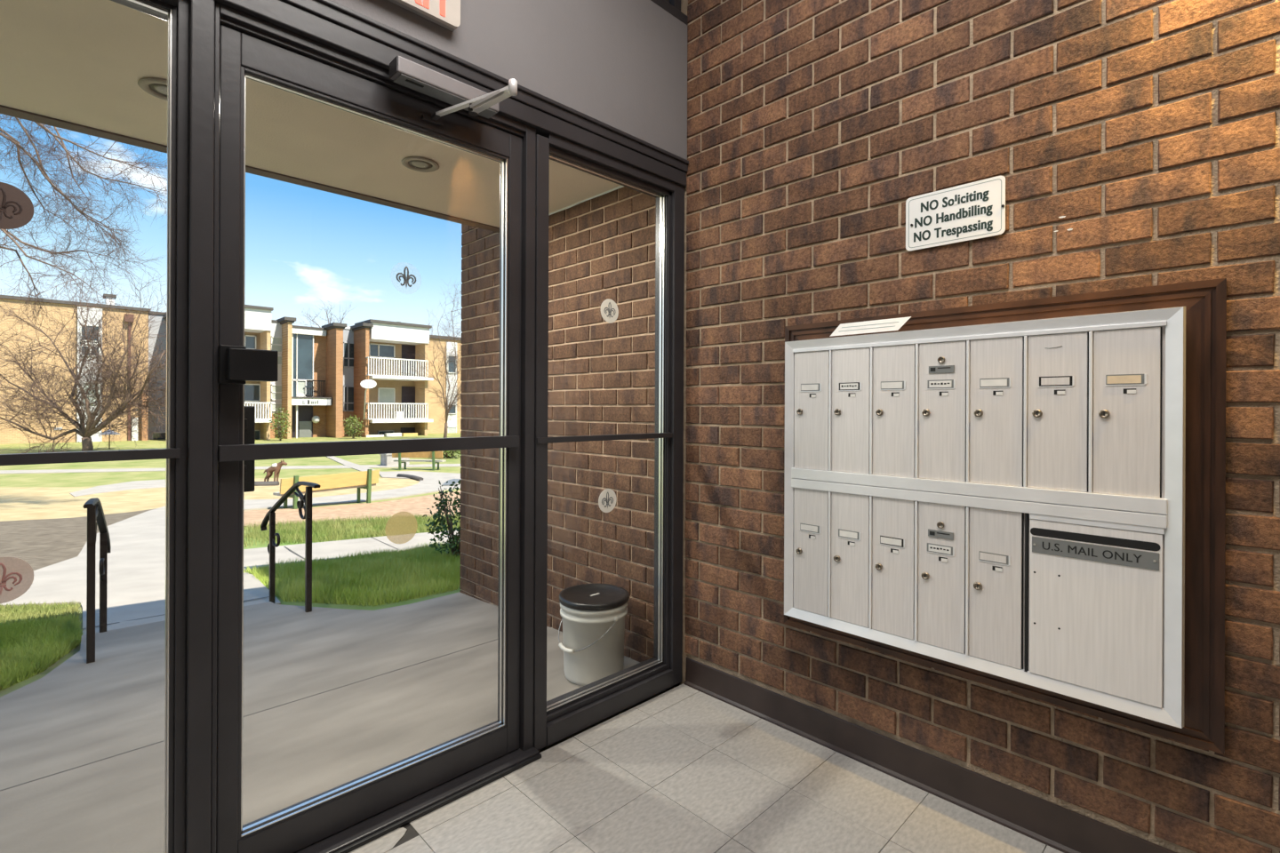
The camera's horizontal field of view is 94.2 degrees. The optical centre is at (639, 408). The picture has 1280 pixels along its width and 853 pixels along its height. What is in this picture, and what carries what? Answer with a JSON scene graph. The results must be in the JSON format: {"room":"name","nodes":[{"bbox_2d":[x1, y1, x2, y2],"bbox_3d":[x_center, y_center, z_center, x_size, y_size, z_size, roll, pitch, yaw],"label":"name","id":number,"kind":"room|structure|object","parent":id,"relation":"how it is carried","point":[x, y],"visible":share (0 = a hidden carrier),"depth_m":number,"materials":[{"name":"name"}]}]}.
{"room":"apartment building lobby","nodes":[
{"label":"apartment building lobby","id":0,"kind":"room"},
{"bbox_2d":[331,0,687,159],"bbox_3d":[-1.370,-1.365,1.097,4.296,0.587,0.112,0,0,-44],"label":"wall","id":1,"kind":"structure","parent":0,"point":[620,64],"depth_m":2.17,"materials":[{"name":"grey paint"}]},
{"bbox_2d":[0,0,214,852],"bbox_3d":[-1.539,0.103,0.955,1.384,2.140,0.117,0,0,-44],"label":"window frame","id":2,"kind":"structure","parent":1,"relation":"in","point":[188,453],"depth_m":1.38,"materials":[{"name":"brown metal"}]},
{"bbox_2d":[0,556,33,603],"bbox_3d":[-1.287,0.346,1.198,0.094,0.094,0.002,0,0,-44],"label":"window sticker","id":3,"kind":"object","parent":2,"relation":"attached to","point":[16,574],"visible":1,"depth_m":1.21,"materials":[{"name":"beige"}]},
{"bbox_2d":[0,562,22,594],"bbox_3d":[-1.287,0.344,1.197,0.060,0.067,0.001,0,0,-44],"label":"print","id":4,"kind":"object","parent":3,"relation":"attached to","point":[11,573],"depth_m":1.21},
{"bbox_2d":[0,182,34,229],"bbox_3d":[-1.286,-0.409,1.196,0.094,0.094,0.002,0,0,-44],"label":"window sticker","id":5,"kind":"object","parent":2,"relation":"attached to","point":[17,211],"visible":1,"depth_m":1.21,"materials":[{"name":"brown plastic"}]},
{"bbox_2d":[0,187,22,219],"bbox_3d":[-1.285,-0.411,1.196,0.060,0.067,0.001,0,0,-44],"label":"print","id":6,"kind":"object","parent":5,"relation":"attached to","point":[11,198],"depth_m":1.21},
{"bbox_2d":[0,0,623,232],"bbox_3d":[-2.318,-1.250,1.210,5.501,0.360,1.375,0,0,-44],"label":"soffit","id":7,"kind":"structure","parent":1,"relation":"attached to","point":[77,66],"depth_m":2.22,"materials":[{"name":"paint"}]},
{"bbox_2d":[137,77,167,100],"bbox_3d":[-1.591,-1.071,2.005,0.156,0.009,0.156,0,0,-44],"label":"recessed light","id":8,"kind":"object","parent":7,"relation":"attached to","point":[156,87],"visible":0.48,"depth_m":1.98,"materials":[{"name":"paint"}]},
{"bbox_2d":[400,156,439,172],"bbox_3d":[-0.961,-1.069,2.601,0.156,0.009,0.156,0,0,-44],"label":"recessed light","id":9,"kind":"object","parent":7,"relation":"attached to","point":[418,164],"visible":1,"depth_m":2.60,"materials":[{"name":"paint"}]},
{"bbox_2d":[387,0,460,31],"bbox_3d":[-0.668,-1.240,1.680,0.330,0.200,0.040,0,0,-44],"label":"exit sign","id":10,"kind":"object","parent":1,"relation":"attached to","point":[446,13],"visible":1,"depth_m":1.74,"materials":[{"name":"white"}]},
{"bbox_2d":[214,0,688,186],"bbox_3d":[-1.369,-1.546,1.097,4.296,1.160,0.140,0,0,-44],"label":"door frame","id":11,"kind":"structure","parent":1,"relation":"in","point":[332,24],"depth_m":1.81,"materials":[{"name":"brown metal"}]},
{"bbox_2d":[210,1,541,852],"bbox_3d":[-0.714,0.107,1.752,0.910,2.140,0.195,0,0,-44],"label":"door","id":12,"kind":"structure","parent":11,"relation":"attached to","point":[345,818],"depth_m":1.63,"materials":[{"name":"brown metal"}]},
{"bbox_2d":[384,512,417,543],"bbox_3d":[-0.708,0.354,1.767,0.096,0.096,0.001,0,0,-44],"label":"window sticker","id":13,"kind":"object","parent":12,"relation":"attached to","point":[396,540],"visible":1,"depth_m":1.76,"materials":[{"name":"brown"}]},
{"bbox_2d":[396,266,415,287],"bbox_3d":[-0.697,-0.390,1.773,0.094,0.094,0.002,0,0,-44],"label":"window sticker","id":14,"kind":"object","parent":12,"relation":"attached to","point":[405,278],"visible":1,"depth_m":1.77,"materials":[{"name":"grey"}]},
{"bbox_2d":[389,56,517,126],"bbox_3d":[-0.539,-0.913,1.689,0.317,0.131,0.308,0,0,-25],"label":"door closer","id":15,"kind":"object","parent":12,"relation":"attached to","point":[404,72],"depth_m":1.71,"materials":[{"name":"grey metal"}]},
{"bbox_2d":[533,133,684,751],"bbox_3d":[-0.122,0.110,2.342,0.762,2.140,0.120,0,0,-44],"label":"window","id":16,"kind":"structure","parent":11,"relation":"attached to","point":[556,719],"depth_m":2.44,"materials":[{"name":"brown metal"}]},
{"bbox_2d":[598,488,615,512],"bbox_3d":[-0.127,0.361,2.335,0.094,0.094,0.002,0,0,-44],"label":"window sticker","id":17,"kind":"object","parent":16,"relation":"attached to","point":[607,498],"visible":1,"depth_m":2.33,"materials":[{"name":"white plastic"}]},
{"bbox_2d":[601,491,613,508],"bbox_3d":[-0.127,0.359,2.335,0.060,0.067,0.001,0,0,-44],"label":"print","id":18,"kind":"object","parent":17,"relation":"attached to","point":[607,497],"depth_m":2.34},
{"bbox_2d":[600,298,618,322],"bbox_3d":[-0.119,-0.385,2.340,0.094,0.094,0.002,0,0,-44],"label":"window sticker","id":19,"kind":"object","parent":16,"relation":"attached to","point":[609,308],"visible":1,"depth_m":2.34,"materials":[{"name":"white plastic"}]},
{"bbox_2d":[604,302,615,317],"bbox_3d":[-0.119,-0.387,2.340,0.060,0.067,0.001,0,0,-44],"label":"print","id":20,"kind":"object","parent":19,"relation":"attached to","point":[609,307],"depth_m":2.34},
{"bbox_2d":[459,186,679,692],"bbox_3d":[-0.447,0.003,3.364,0.204,3.150,1.977,0,0,-44],"label":"wall","id":21,"kind":"structure","parent":0,"point":[602,373],"depth_m":3.06,"materials":[{"name":"brick"}]},
{"bbox_2d":[348,683,1063,852],"bbox_3d":[0.483,1.242,-0.786,4.320,0.120,5.188,0,0,-44],"label":"floor","id":22,"kind":"structure","parent":0,"point":[684,769],"depth_m":1.78,"materials":[{"name":"tile"}]},
{"bbox_2d":[674,0,1279,852],"bbox_3d":[2.064,-0.436,0.805,0.204,3.350,5.257,0,0,-44],"label":"wall","id":23,"kind":"structure","parent":0,"point":[1134,143],"depth_m":1.74,"materials":[{"name":"brown brick"}]},
{"bbox_2d":[684,656,1177,852],"bbox_3d":[1.980,1.133,0.732,0.016,0.112,5.100,0,0,-44],"label":"baseboard","id":24,"kind":"structure","parent":23,"relation":"attached to","point":[1060,828],"depth_m":1.84,"materials":[{"name":"brown plastic"}]},
{"bbox_2d":[905,176,1005,251],"bbox_3d":[0.943,-0.584,1.794,0.007,0.169,0.278,0,0,-44],"label":"warning sign","id":25,"kind":"object","parent":23,"relation":"attached to","point":[976,210],"visible":1,"depth_m":1.79,"materials":[{"name":"white plastic"}]},
{"bbox_2d":[784,278,1226,754],"bbox_3d":[0.917,0.245,1.758,0.115,1.094,1.160,0,0,-44],"label":"mailboxes","id":26,"kind":"object","parent":23,"relation":"attached to","point":[1028,497],"visible":1,"depth_m":1.57,"materials":[{"name":"silver metal"}]},
{"bbox_2d":[829,316,911,336],"bbox_3d":[0.727,-0.260,1.890,0.026,0.042,0.254,0,0,-44],"label":"paper card","id":27,"kind":"object","parent":26,"relation":"on","point":[894,324],"visible":1,"depth_m":1.89,"materials":[{"name":"white paper"}]},
{"bbox_2d":[1029,513,1164,534],"bbox_3d":[1.126,0.284,1.478,0.016,0.014,0.268,0,0,-44],"label":"hood","id":28,"kind":"object","parent":26,"relation":"attached to","point":[1076,522],"depth_m":1.47,"materials":[{"name":"metal"}]},
{"label":"outside","id":29,"kind":"structure","parent":0,"visible":0},
{"bbox_2d":[0,432,461,510],"bbox_3d":[-11.968,1.683,68.495,175.715,0.790,181.995,0,0,-44],"label":"ground","id":30,"kind":"structure","parent":29,"point":[103,478],"depth_m":21.43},
{"bbox_2d":[0,604,84,697],"bbox_3d":[-3.908,1.340,3.596,3.303,0.073,0.995,0,0,37],"label":"lawn","id":31,"kind":"structure","parent":30,"relation":"on","point":[9,690],"depth_m":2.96,"materials":[{"name":"plant"}]},
{"bbox_2d":[0,600,81,626],"bbox_3d":[-4.021,1.293,3.813,0.651,0.084,0.857,0,0,-44],"label":"grass","id":32,"kind":"structure","parent":31,"relation":"on","point":[20,612],"depth_m":3.81,"materials":[{"name":"green plant"}]},
{"bbox_2d":[0,487,165,521],"bbox_3d":[-12.664,1.867,12.470,5.484,0.451,9.633,0,0,-44],"label":"path","id":33,"kind":"structure","parent":30,"relation":"on","point":[16,503],"depth_m":12.80,"materials":[{"name":"beige concrete"}]},
{"bbox_2d":[0,262,166,453],"bbox_3d":[-25.399,-1.159,26.818,13.524,10.909,7.232,0,0,-3],"label":"bare tree","id":34,"kind":"object","parent":30,"relation":"on","point":[92,421],"visible":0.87,"depth_m":26.70,"materials":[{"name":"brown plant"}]},
{"bbox_2d":[0,293,166,444],"bbox_3d":[-42.472,-2.230,31.737,27.900,9.912,8.600,0,0,-44],"label":"apartment building","id":35,"kind":"structure","parent":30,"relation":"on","point":[6,436],"depth_m":35.04,"materials":[{"name":"beige brick"}]},
{"bbox_2d":[0,113,167,337],"bbox_3d":[-13.674,-3.237,11.362,12.034,10.808,2.903,0,0,13],"label":"bare tree","id":36,"kind":"object","parent":30,"relation":"on","point":[17,142],"visible":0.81,"depth_m":10.70,"materials":[{"name":"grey plant"}]},
{"bbox_2d":[98,424,119,448],"bbox_3d":[-26.465,1.254,29.660,0.840,1.621,0.840,0,0,-44],"label":"pole","id":37,"kind":"object","parent":30,"relation":"on","point":[110,432],"visible":0.65,"depth_m":29.64,"materials":[{"name":"brown metal"}]},
{"bbox_2d":[69,480,165,496],"bbox_3d":[-13.376,2.042,15.814,2.370,0.070,3.832,0,0,20],"label":"path","id":38,"kind":"structure","parent":30,"relation":"on","point":[152,484],"depth_m":15.41,"materials":[{"name":"concrete"}]},
{"bbox_2d":[0,464,460,473],"bbox_3d":[-13.873,2.064,20.422,22.884,0.030,1.389,0,0,-13],"label":"back walk","id":39,"kind":"structure","parent":30,"relation":"on","point":[49,471],"depth_m":20.16,"materials":[{"name":"concrete"}]},
{"bbox_2d":[268,407,292,440],"bbox_3d":[-22.687,0.988,37.542,1.308,2.196,1.103,0,0,-44],"label":"shrub","id":40,"kind":"object","parent":30,"relation":"on","point":[279,432],"visible":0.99,"depth_m":37.46,"materials":[{"name":"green plant"}]},
{"bbox_2d":[162,304,433,439],"bbox_3d":[-25.471,-2.041,44.662,16.369,9.347,11.950,0,0,-44],"label":"apartment building","id":41,"kind":"structure","parent":30,"relation":"on","point":[322,371],"depth_m":42.77,"materials":[{"name":"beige brick"}]},
{"bbox_2d":[312,416,319,423],"bbox_3d":[-23.115,0.758,42.348,0.540,0.540,0.770,0,0,-44],"label":"globe lamp","id":42,"kind":"object","parent":41,"relation":"attached to","point":[315,419],"depth_m":42.12,"materials":[{"name":"white glass"}]},
{"bbox_2d":[360,379,376,419],"bbox_3d":[-19.168,-0.647,41.735,1.192,2.838,0.864,0,0,16],"label":"lamp post","id":43,"kind":"object","parent":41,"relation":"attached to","point":[366,384],"visible":1,"depth_m":41.85,"materials":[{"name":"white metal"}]},
{"bbox_2d":[272,469,379,509],"bbox_3d":[-6.356,1.700,12.171,0.455,0.825,2.031,0,0,33],"label":"park bench","id":44,"kind":"object","parent":30,"relation":"on","point":[369,478],"visible":0.7,"depth_m":12.14,"materials":[{"name":"yellow wood"}]},
{"bbox_2d":[299,299,353,327],"bbox_3d":[-31.382,-4.396,59.297,4.441,13.182,4.398,0,0,20],"label":"bare tree","id":45,"kind":"object","parent":30,"relation":"on","point":[328,323],"visible":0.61,"depth_m":58.74,"materials":[{"name":"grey plant"}]},
{"bbox_2d":[243,478,419,499],"bbox_3d":[-9.288,2.060,16.154,5.659,0.098,6.485,0,0,-44],"label":"lawn","id":46,"kind":"structure","parent":30,"relation":"on","point":[260,492],"depth_m":15.27,"materials":[{"name":"plant"}]},
{"bbox_2d":[254,481,279,486],"bbox_3d":[-10.359,2.054,16.035,1.102,0.182,0.173,0,0,-12],"label":"edging","id":47,"kind":"object","parent":46,"relation":"on","point":[256,484],"visible":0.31,"depth_m":16.03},
{"bbox_2d":[264,459,287,481],"bbox_3d":[-10.010,1.735,16.323,0.644,0.682,0.212,0,0,4],"label":"dog","id":48,"kind":"object","parent":46,"relation":"on","point":[276,468],"visible":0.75,"depth_m":16.26},
{"bbox_2d":[0,592,665,852],"bbox_3d":[-2.795,1.414,1.689,5.507,0.508,2.710,0,0,-44],"label":"porch slab","id":49,"kind":"object","parent":30,"relation":"on","point":[332,698],"visible":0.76,"depth_m":2.35,"materials":[{"name":"concrete"}]},
{"bbox_2d":[83,497,111,663],"bbox_3d":[-2.867,0.879,3.147,0.038,0.867,0.841,0,0,-37],"label":"handrail","id":50,"kind":"object","parent":49,"relation":"on","point":[95,513],"visible":0.91,"depth_m":2.90,"materials":[{"name":"brown metal"}]},
{"bbox_2d":[558,584,629,686],"bbox_3d":[-0.207,1.000,2.642,0.319,0.358,0.328,0,0,-44],"label":"bucket","id":51,"kind":"object","parent":49,"relation":"on","point":[593,615],"visible":0.98,"depth_m":2.53,"materials":[{"name":"white plastic"}]},
{"bbox_2d":[243,471,460,511],"bbox_3d":[-7.008,1.972,16.063,9.322,0.255,7.019,0,0,-44],"label":"path","id":52,"kind":"structure","parent":30,"relation":"on","point":[430,483],"depth_m":14.35,"materials":[{"name":"concrete"}]},
{"bbox_2d":[396,473,423,480],"bbox_3d":[-6.804,2.050,17.687,1.393,0.140,0.231,0,0,41],"label":"edging","id":53,"kind":"object","parent":52,"relation":"on","point":[413,477],"visible":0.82,"depth_m":17.68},
{"bbox_2d":[441,479,461,485],"bbox_3d":[-5.291,2.062,16.714,0.379,0.020,1.384,0,0,-4],"label":"cover plate","id":54,"kind":"object","parent":52,"relation":"on","point":[456,481],"visible":0.71,"depth_m":16.64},
{"bbox_2d":[243,541,460,610],"bbox_3d":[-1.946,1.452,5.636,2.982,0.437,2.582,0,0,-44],"label":"grass","id":55,"kind":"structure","parent":30,"relation":"on","point":[417,572],"depth_m":4.85,"materials":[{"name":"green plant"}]},
{"bbox_2d":[243,490,461,530],"bbox_3d":[-3.877,1.928,12.168,7.622,0.403,5.404,0,0,-44],"label":"bed","id":56,"kind":"object","parent":30,"relation":"on","point":[418,505],"visible":0.28,"depth_m":11.12,"materials":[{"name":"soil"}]},
{"bbox_2d":[243,512,460,549],"bbox_3d":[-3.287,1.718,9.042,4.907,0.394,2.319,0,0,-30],"label":"grass","id":57,"kind":"structure","parent":56,"relation":"on","point":[337,532],"depth_m":8.27,"materials":[{"name":"green plant"}]},
{"bbox_2d":[343,414,363,439],"bbox_3d":[-19.587,1.210,40.615,1.360,1.782,1.272,0,0,-44],"label":"shrub","id":58,"kind":"object","parent":30,"relation":"on","point":[352,430],"visible":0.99,"depth_m":40.54,"materials":[{"name":"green plant"}]},
{"bbox_2d":[326,456,380,471],"bbox_3d":[-11.015,2.073,22.403,0.479,0.030,9.068,0,0,-38],"label":"path","id":59,"kind":"structure","parent":30,"relation":"on","point":[353,466],"depth_m":22.04,"materials":[{"name":"concrete"}]},
{"bbox_2d":[379,453,409,466],"bbox_3d":[-9.046,1.901,21.964,0.920,0.580,0.660,0,0,-44],"label":"stone planter","id":60,"kind":"object","parent":30,"relation":"on","point":[387,460],"visible":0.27,"depth_m":21.61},
{"bbox_2d":[392,451,446,471],"bbox_3d":[-7.588,1.787,20.414,1.786,0.780,0.455,0,0,5],"label":"park bench","id":61,"kind":"object","parent":30,"relation":"on","point":[434,455],"visible":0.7,"depth_m":20.27,"materials":[{"name":"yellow wood"}]},
{"bbox_2d":[393,282,461,438],"bbox_3d":[-12.715,-3.433,39.557,5.240,11.440,5.307,0,0,29],"label":"bare tree","id":62,"kind":"object","parent":30,"relation":"on","point":[446,405],"visible":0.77,"depth_m":39.85,"materials":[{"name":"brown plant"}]},
{"bbox_2d":[422,480,461,557],"bbox_3d":[-1.873,1.163,6.037,0.654,0.909,0.620,0,0,-21],"label":"shrub","id":63,"kind":"object","parent":30,"relation":"on","point":[456,538],"visible":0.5,"depth_m":5.97,"materials":[{"name":"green plant"}]},
{"bbox_2d":[427,335,461,433],"bbox_3d":[-12.727,-1.831,59.239,22.150,8.516,8.180,0,0,-44],"label":"building","id":64,"kind":"structure","parent":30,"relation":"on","point":[435,413],"depth_m":49.91,"materials":[{"name":"beige"}]},
{"bbox_2d":[440,449,461,458],"bbox_3d":[-8.092,1.774,25.264,1.901,0.778,1.504,0,0,-33],"label":"shrub","id":65,"kind":"object","parent":30,"relation":"on","point":[452,453],"visible":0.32,"depth_m":25.04,"materials":[{"name":"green plant"}]},
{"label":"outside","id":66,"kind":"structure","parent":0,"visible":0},
{"bbox_2d":[0,506,458,635],"bbox_3d":[-6.204,1.668,8.228,10.443,0.780,6.894,0,0,26],"label":"main walk","id":67,"kind":"structure","parent":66,"point":[136,558],"depth_m":5.35,"materials":[{"name":"concrete"}]},
{"bbox_2d":[80,536,451,629],"bbox_3d":[-3.325,1.488,5.880,1.826,0.409,4.791,0,0,7],"label":"joint","id":68,"kind":"object","parent":67,"relation":"on","point":[451,536],"visible":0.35,"depth_m":4.15,"materials":[{"name":"grey concrete"}]},
{"bbox_2d":[260,481,320,612],"bbox_3d":[-2.285,0.897,3.860,0.912,0.894,0.038,0,0,40],"label":"handrail","id":69,"kind":"object","parent":67,"relation":"on","point":[307,499],"visible":0.93,"depth_m":3.71,"materials":[{"name":"brown metal"}]},
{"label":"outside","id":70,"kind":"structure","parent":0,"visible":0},
{"bbox_2d":[0,508,155,570],"bbox_3d":[-8.656,1.665,7.598,3.618,0.659,8.466,0,0,-32],"label":"mulch bed","id":71,"kind":"object","parent":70,"point":[41,543],"visible":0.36,"depth_m":7.52,"materials":[{"name":"brown soil"}]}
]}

